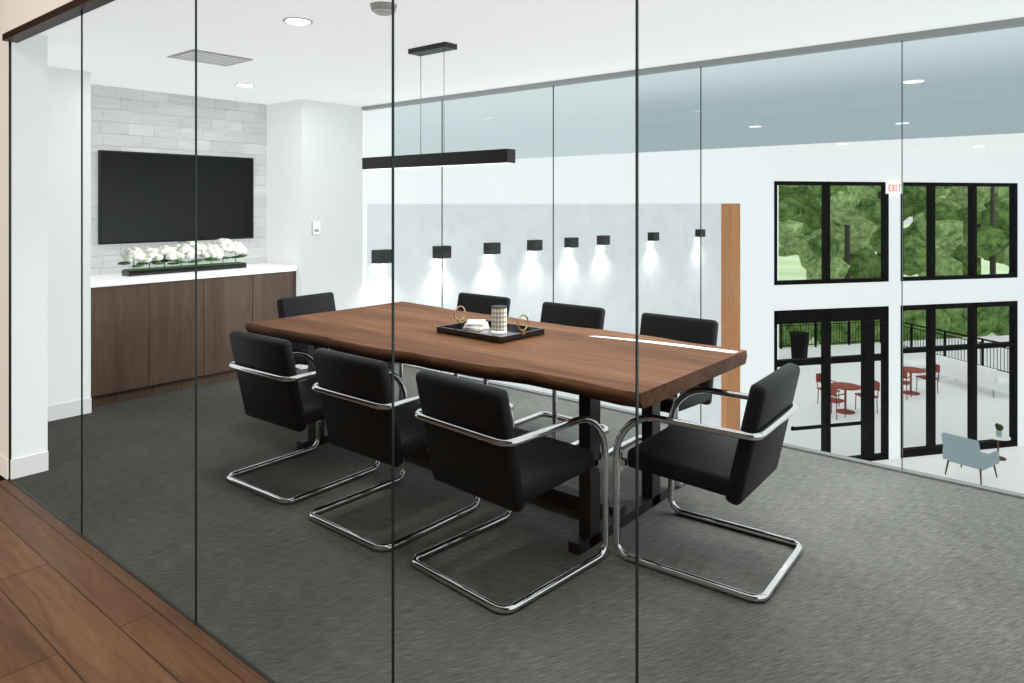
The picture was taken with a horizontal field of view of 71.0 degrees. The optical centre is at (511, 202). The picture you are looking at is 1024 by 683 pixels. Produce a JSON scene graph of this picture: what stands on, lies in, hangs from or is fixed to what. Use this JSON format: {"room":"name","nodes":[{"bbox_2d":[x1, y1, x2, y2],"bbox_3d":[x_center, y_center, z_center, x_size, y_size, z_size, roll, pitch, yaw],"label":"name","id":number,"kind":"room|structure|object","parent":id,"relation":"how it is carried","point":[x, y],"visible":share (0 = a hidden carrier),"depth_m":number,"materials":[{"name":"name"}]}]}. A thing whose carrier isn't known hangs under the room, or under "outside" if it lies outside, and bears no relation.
{"room":"conference room","nodes":[
{"label":"conference room","id":0,"kind":"room"},
{"bbox_2d":[0,0,47,479],"bbox_3d":[-4.590,-0.150,5.561,5.014,3.300,0.194,0,0,40],"label":"wall","id":1,"kind":"structure","parent":0,"point":[29,57],"depth_m":3.97,"materials":[{"name":"white paint"}]},
{"bbox_2d":[3,0,71,33],"bbox_3d":[0.719,-1.355,1.009,9.000,0.889,0.029,0,0,40],"label":"bulkhead","id":2,"kind":"object","parent":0,"point":[16,13],"depth_m":3.67,"materials":[{"name":"beige paint"}]},
{"bbox_2d":[2,0,114,42],"bbox_3d":[0.729,-0.907,1.021,9.000,0.065,0.070,0,0,40],"label":"header beam","id":3,"kind":"structure","parent":0,"point":[72,9],"depth_m":3.44,"materials":[{"name":"brown wood"}]},
{"bbox_2d":[0,485,244,682],"bbox_3d":[-2.363,1.650,1.215,14.000,0.300,3.540,0,0,40],"label":"floor","id":4,"kind":"structure","parent":0,"point":[65,618],"depth_m":2.56,"materials":[{"name":"brown wood"}]},
{"bbox_2d":[0,479,276,682],"bbox_3d":[0.710,1.648,0.998,9.000,0.304,0.060,0,0,40],"label":"threshold","id":5,"kind":"object","parent":4,"relation":"on","point":[241,667],"visible":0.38,"depth_m":2.74,"materials":[{"name":"brown wood"}]},
{"bbox_2d":[267,99,362,368],"bbox_3d":[-1.959,0.280,6.977,0.744,2.440,0.699,0,0,40],"label":"wall","id":6,"kind":"structure","parent":0,"point":[315,148],"depth_m":6.72,"materials":[{"name":"white paint"}]},
{"bbox_2d":[91,84,266,274],"bbox_3d":[-2.962,0.280,6.237,0.150,2.440,1.790,0,0,40],"label":"tile","id":7,"kind":"structure","parent":6,"relation":"attached to","point":[122,119],"depth_m":6.18,"materials":[{"name":"white tile"}]},
{"bbox_2d":[98,150,253,244],"bbox_3d":[-2.855,-0.039,6.200,0.062,0.762,1.330,0,0,40],"label":"screen","id":8,"kind":"object","parent":7,"relation":"attached to","point":[144,197],"visible":1,"depth_m":6.10,"materials":[{"name":"black glass"}]},
{"bbox_2d":[312,221,319,234],"bbox_3d":[-1.800,0.230,6.590,0.022,0.120,0.080,0,0,40],"label":"switch","id":9,"kind":"object","parent":6,"relation":"attached to","point":[315,225],"visible":1,"depth_m":6.58,"materials":[{"name":"white plastic"}]},
{"bbox_2d":[9,0,638,682],"bbox_3d":[0.729,0.312,1.021,9.000,2.375,0.012,0,0,40],"label":"glass wall","id":10,"kind":"structure","parent":0,"point":[636,1],"depth_m":1.89,"materials":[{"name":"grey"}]},
{"bbox_2d":[0,364,1023,682],"bbox_3d":[-0.095,1.650,3.820,7.450,0.300,3.245,0,0,40],"label":"floor","id":11,"kind":"structure","parent":0,"point":[897,577],"depth_m":2.96,"materials":[{"name":"grey carpet"}]},
{"bbox_2d":[48,66,91,421],"bbox_3d":[-3.483,0.280,5.148,0.744,2.440,0.590,0,0,40],"label":"wall pillar","id":12,"kind":"structure","parent":11,"relation":"on","point":[64,85],"depth_m":5.04,"materials":[{"name":"white paint"}]},
{"bbox_2d":[91,263,297,406],"bbox_3d":[-2.701,1.036,6.020,0.521,0.928,1.738,0,0,40],"label":"credenza","id":13,"kind":"object","parent":11,"relation":"on","point":[143,327],"visible":0.58,"depth_m":5.67,"materials":[{"name":"brown wood"}]},
{"bbox_2d":[117,238,246,276],"bbox_3d":[-2.703,0.437,5.999,0.233,0.269,1.098,0,0,40],"label":"flowers","id":14,"kind":"object","parent":13,"relation":"on","point":[215,251],"visible":0.99,"depth_m":5.90,"materials":[{"name":"white plant"}]},
{"bbox_2d":[226,330,380,503],"bbox_3d":[-1.150,1.095,3.966,0.578,0.810,0.639,0,0,38],"label":"chair","id":15,"kind":"object","parent":11,"relation":"on","point":[271,389],"visible":0.78,"depth_m":3.74,"materials":[{"name":"black leather"}]},
{"bbox_2d":[277,292,335,424],"bbox_3d":[-1.319,1.095,5.224,0.639,0.810,0.579,0,0,36],"label":"head chair","id":16,"kind":"object","parent":11,"relation":"on","point":[320,302],"visible":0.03,"depth_m":5.29,"materials":[{"name":"black leather"}]},
{"bbox_2d":[309,348,480,551],"bbox_3d":[-0.566,1.095,3.480,0.578,0.810,0.639,0,0,40],"label":"chair","id":17,"kind":"object","parent":11,"relation":"on","point":[355,391],"visible":0.76,"depth_m":3.26,"materials":[{"name":"black leather"}]},
{"bbox_2d":[399,292,513,408],"bbox_3d":[-0.389,1.095,5.193,0.578,0.810,0.639,0,0,40],"label":"chair","id":18,"kind":"object","parent":11,"relation":"on","point":[476,303],"visible":0.09,"depth_m":5.36,"materials":[{"name":"black leather"}]},
{"bbox_2d":[245,301,746,555],"bbox_3d":[-0.198,1.120,4.056,2.690,0.761,1.301,0,0,40],"label":"table","id":19,"kind":"object","parent":11,"relation":"on","point":[595,365],"visible":0.86,"depth_m":3.55,"materials":[{"name":"brown wood"}]},
{"bbox_2d":[437,305,543,342],"bbox_3d":[-0.124,0.659,4.074,0.504,0.158,0.360,0,0,42],"label":"tray","id":20,"kind":"object","parent":19,"relation":"on","point":[497,330],"visible":1,"depth_m":4.01,"materials":[{"name":"black"}]},
{"bbox_2d":[412,369,608,613],"bbox_3d":[-0.014,1.095,3.014,0.579,0.810,0.639,0,0,44],"label":"chair","id":21,"kind":"object","parent":11,"relation":"on","point":[476,448],"visible":1,"depth_m":2.83,"materials":[{"name":"black leather"}]},
{"bbox_2d":[483,302,608,445],"bbox_3d":[0.237,1.095,4.671,0.578,0.810,0.639,0,0,40],"label":"chair","id":22,"kind":"object","parent":11,"relation":"on","point":[552,312],"visible":0.19,"depth_m":4.82,"materials":[{"name":"black leather"}]},
{"bbox_2d":[608,313,718,486],"bbox_3d":[0.840,1.095,4.169,0.578,0.810,0.639,0,0,40],"label":"chair","id":23,"kind":"object","parent":11,"relation":"on","point":[679,328],"visible":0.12,"depth_m":4.28,"materials":[{"name":"black leather"}]},
{"bbox_2d":[613,363,802,602],"bbox_3d":[0.851,1.095,3.081,0.639,0.810,0.579,0,0,37],"label":"head chair","id":24,"kind":"object","parent":11,"relation":"on","point":[730,463],"visible":0.99,"depth_m":2.94,"materials":[{"name":"black leather"}]},
{"bbox_2d":[39,0,1023,106],"bbox_3d":[-0.092,-1.065,3.823,7.450,0.250,3.255,0,0,40],"label":"ceiling","id":25,"kind":"structure","parent":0,"point":[344,56],"depth_m":4.08,"materials":[{"name":"white paint"}]},
{"bbox_2d":[167,49,252,65],"bbox_3d":[-1.951,-0.935,4.646,0.340,0.010,0.400,0,0,40],"label":"ceiling vent","id":26,"kind":"object","parent":25,"relation":"in","point":[202,56],"visible":1,"depth_m":4.62,"materials":[{"name":"white plastic"}]},
{"bbox_2d":[235,83,254,86],"bbox_3d":[-2.117,-0.937,5.691,0.140,0.006,0.164,0,0,-27],"label":"recessed light","id":27,"kind":"object","parent":25,"relation":"in","point":[239,84],"depth_m":5.71,"materials":[{"name":"white plastic"}]},
{"bbox_2d":[283,17,312,24],"bbox_3d":[-1.101,-0.937,3.691,0.144,0.006,0.160,0,0,-27],"label":"recessed light","id":28,"kind":"object","parent":25,"relation":"in","point":[296,21],"depth_m":3.69,"materials":[{"name":"white plastic"}]},
{"bbox_2d":[370,1,396,15],"bbox_3d":[-0.610,-0.919,3.412,0.130,0.042,0.130,0,0,40],"label":"smoke detector","id":29,"kind":"object","parent":25,"relation":"attached to","point":[381,8],"visible":0.92,"depth_m":3.37,"materials":[{"name":"white plastic"}]},
{"bbox_2d":[362,42,514,169],"bbox_3d":[-0.480,-0.580,4.319,1.240,0.721,0.100,0,0,40],"label":"linear pendant light","id":30,"kind":"object","parent":25,"relation":"hanging from","point":[495,156],"visible":1,"depth_m":4.26,"materials":[{"name":"black metal"}]},
{"bbox_2d":[363,108,778,430],"bbox_3d":[2.076,2.340,11.525,0.362,6.920,11.455,0,0,40],"label":"wall","id":31,"kind":"structure","parent":0,"point":[509,204],"depth_m":10.34,"materials":[{"name":"white paint"}]},
{"bbox_2d":[371,249,391,263],"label":"sconces","id":32,"kind":"object","parent":31,"relation":"attached to","point":[381,256],"depth_m":7.07,"materials":[{"name":"grey metal"}]},
{"bbox_2d":[432,245,450,258],"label":"sconces","id":33,"kind":"object","parent":31,"relation":"attached to","point":[436,250],"depth_m":7.71,"materials":[{"name":"grey metal"}]},
{"bbox_2d":[483,242,500,254],"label":"sconces","id":34,"kind":"object","parent":31,"relation":"attached to","point":[490,248],"depth_m":8.35,"materials":[{"name":"grey metal"}]},
{"bbox_2d":[527,240,542,250],"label":"sconces","id":35,"kind":"object","parent":31,"relation":"attached to","point":[532,245],"depth_m":8.96,"materials":[{"name":"grey metal"}]},
{"bbox_2d":[564,237,578,247],"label":"sconces","id":36,"kind":"object","parent":31,"relation":"attached to","point":[570,242],"depth_m":9.57,"materials":[{"name":"grey metal"}]},
{"bbox_2d":[597,235,609,244],"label":"sconces","id":37,"kind":"object","parent":31,"relation":"attached to","point":[601,239],"depth_m":10.19,"materials":[{"name":"grey metal"}]},
{"bbox_2d":[648,232,658,240],"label":"sconces","id":38,"kind":"object","parent":31,"relation":"attached to","point":[652,236],"depth_m":11.30,"materials":[{"name":"grey metal"}]},
{"bbox_2d":[695,229,704,236],"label":"sconces","id":39,"kind":"object","parent":31,"relation":"attached to","point":[697,231],"depth_m":12.60,"materials":[{"name":"grey metal"}]},
{"bbox_2d":[362,17,1023,498],"bbox_3d":[2.348,0.280,3.870,10.160,2.440,0.060,0,0,40],"label":"window frame","id":40,"kind":"structure","parent":0,"point":[1016,22],"depth_m":4.42,"materials":[{"name":"black metal"}]},
{"bbox_2d":[394,26,1023,158],"bbox_3d":[2.576,-0.650,3.745,9.650,0.580,0.001,0,0,40],"label":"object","id":41,"kind":"object","parent":40,"relation":"attached to","point":[971,84],"visible":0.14,"depth_m":4.56,"materials":[{"name":"clear glass"}]},
{"bbox_2d":[748,133,1023,155],"bbox_3d":[13.637,-1.267,14.186,14.020,0.306,30.184,0,0,40],"label":"ceiling","id":42,"kind":"structure","parent":0,"point":[998,144],"depth_m":14.23,"materials":[{"name":"white paint"}]},
{"bbox_2d":[772,151,1023,458],"bbox_3d":[17.043,2.190,18.457,24.400,7.220,0.164,0,0,-14],"label":"wall","id":43,"kind":"structure","parent":0,"point":[786,165],"depth_m":16.28,"materials":[{"name":"white paint"}]},
{"bbox_2d":[886,182,901,193],"bbox_3d":[8.649,-0.340,16.242,0.420,0.260,0.054,0,0,-14],"label":"exit sign","id":44,"kind":"object","parent":43,"relation":"attached to","point":[891,187],"visible":0.98,"depth_m":16.21,"materials":[{"name":"white plastic"}]},
{"bbox_2d":[774,181,1017,460],"bbox_3d":[8.852,2.663,16.378,6.600,6.275,0.231,0,0,-14],"label":"window frames","id":45,"kind":"structure","parent":43,"relation":"in","point":[867,316],"depth_m":16.32,"materials":[{"name":"black metal"}]},
{"bbox_2d":[872,446,1023,493],"bbox_3d":[13.637,5.950,14.186,14.020,0.300,30.184,0,0,40],"label":"floor","id":46,"kind":"structure","parent":0,"point":[1010,472],"depth_m":15.68,"materials":[{"name":"white"}]},
{"bbox_2d":[941,432,998,484],"bbox_3d":[9.681,5.338,15.210,0.934,0.931,0.830,0,0,-34],"label":"lounge chair","id":47,"kind":"object","parent":46,"relation":"on","point":[964,451],"visible":1,"depth_m":14.96,"materials":[{"name":"teal"}]},
{"bbox_2d":[985,423,1010,460],"bbox_3d":[11.037,5.400,16.302,0.480,0.800,0.480,0,0,-14],"label":"side table","id":48,"kind":"object","parent":46,"relation":"on","point":[998,435],"visible":0.96,"depth_m":16.26,"materials":[{"name":"white wood"}]},
{"label":"outside","id":49,"kind":"structure","parent":0,"visible":0},
{"bbox_2d":[779,224,1008,345],"bbox_3d":[-8.011,6.700,152.097,280.000,0.600,248.400,0,0,-14],"label":"lawn","id":50,"kind":"structure","parent":49,"point":[790,268],"depth_m":69.10,"materials":[{"name":"green plant"}]},
{"bbox_2d":[779,185,1008,347],"bbox_3d":[13.122,-2.921,67.812,200.000,19.280,77.836,0,0,-14],"label":"trees","id":51,"kind":"object","parent":50,"relation":"on","point":[855,211],"visible":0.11,"depth_m":33.64,"materials":[{"name":"green plant"}]},
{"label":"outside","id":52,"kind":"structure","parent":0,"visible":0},
{"bbox_2d":[779,335,1008,460],"bbox_3d":[9.036,5.952,22.429,70.000,0.295,11.440,0,0,-14],"label":"ground","id":53,"kind":"structure","parent":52,"point":[951,397],"depth_m":20.58,"materials":[{"name":"white concrete"}]},
{"bbox_2d":[789,331,809,358],"bbox_3d":[10.629,5.300,26.561,0.700,1.000,0.700,0,0,-14],"label":"bin","id":54,"kind":"object","parent":53,"relation":"on","point":[799,340],"visible":0.85,"depth_m":26.32,"materials":[{"name":"black plastic"}]},
{"bbox_2d":[816,373,820,403],"label":"patio chairs","id":55,"kind":"object","parent":53,"relation":"on","point":[818,375],"depth_m":20.78,"materials":[{"name":"red metal"}]},
{"bbox_2d":[831,380,860,419],"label":"patio table","id":56,"kind":"object","parent":53,"relation":"on","point":[844,386],"depth_m":19.81,"materials":[{"name":"red metal"}]},
{"bbox_2d":[875,380,879,413],"label":"patio chairs","id":57,"kind":"object","parent":53,"relation":"on","point":[877,384],"depth_m":19.79,"materials":[{"name":"red"}]},
{"bbox_2d":[779,320,1008,372],"bbox_3d":[8.669,5.265,23.956,38.030,1.070,7.960,0,0,-14],"label":"railing","id":58,"kind":"object","parent":53,"relation":"on","point":[848,322],"visible":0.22,"depth_m":28.14,"materials":[{"name":"black metal"}]},
{"bbox_2d":[903,366,925,399],"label":"patio table","id":59,"kind":"object","parent":53,"relation":"on","point":[906,369],"depth_m":21.73,"materials":[{"name":"red metal"}]},
{"bbox_2d":[903,359,946,379],"bbox_3d":[13.748,5.550,23.992,1.300,0.500,0.700,0,0,-14],"label":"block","id":60,"kind":"object","parent":53,"relation":"on","point":[919,363],"visible":0.33,"depth_m":23.71,"materials":[{"name":"white"}]},
{"bbox_2d":[936,364,939,392],"label":"patio chairs","id":61,"kind":"object","parent":53,"relation":"on","point":[937,366],"depth_m":21.89,"materials":[{"name":"red"}]},
{"bbox_2d":[936,355,1008,397],"bbox_3d":[14.469,5.375,22.472,0.880,0.850,2.200,0,0,-14],"label":"sofa","id":62,"kind":"object","parent":53,"relation":"on","point":[987,377],"visible":0.74,"depth_m":22.24,"materials":[{"name":"white fabric"}]}
]}

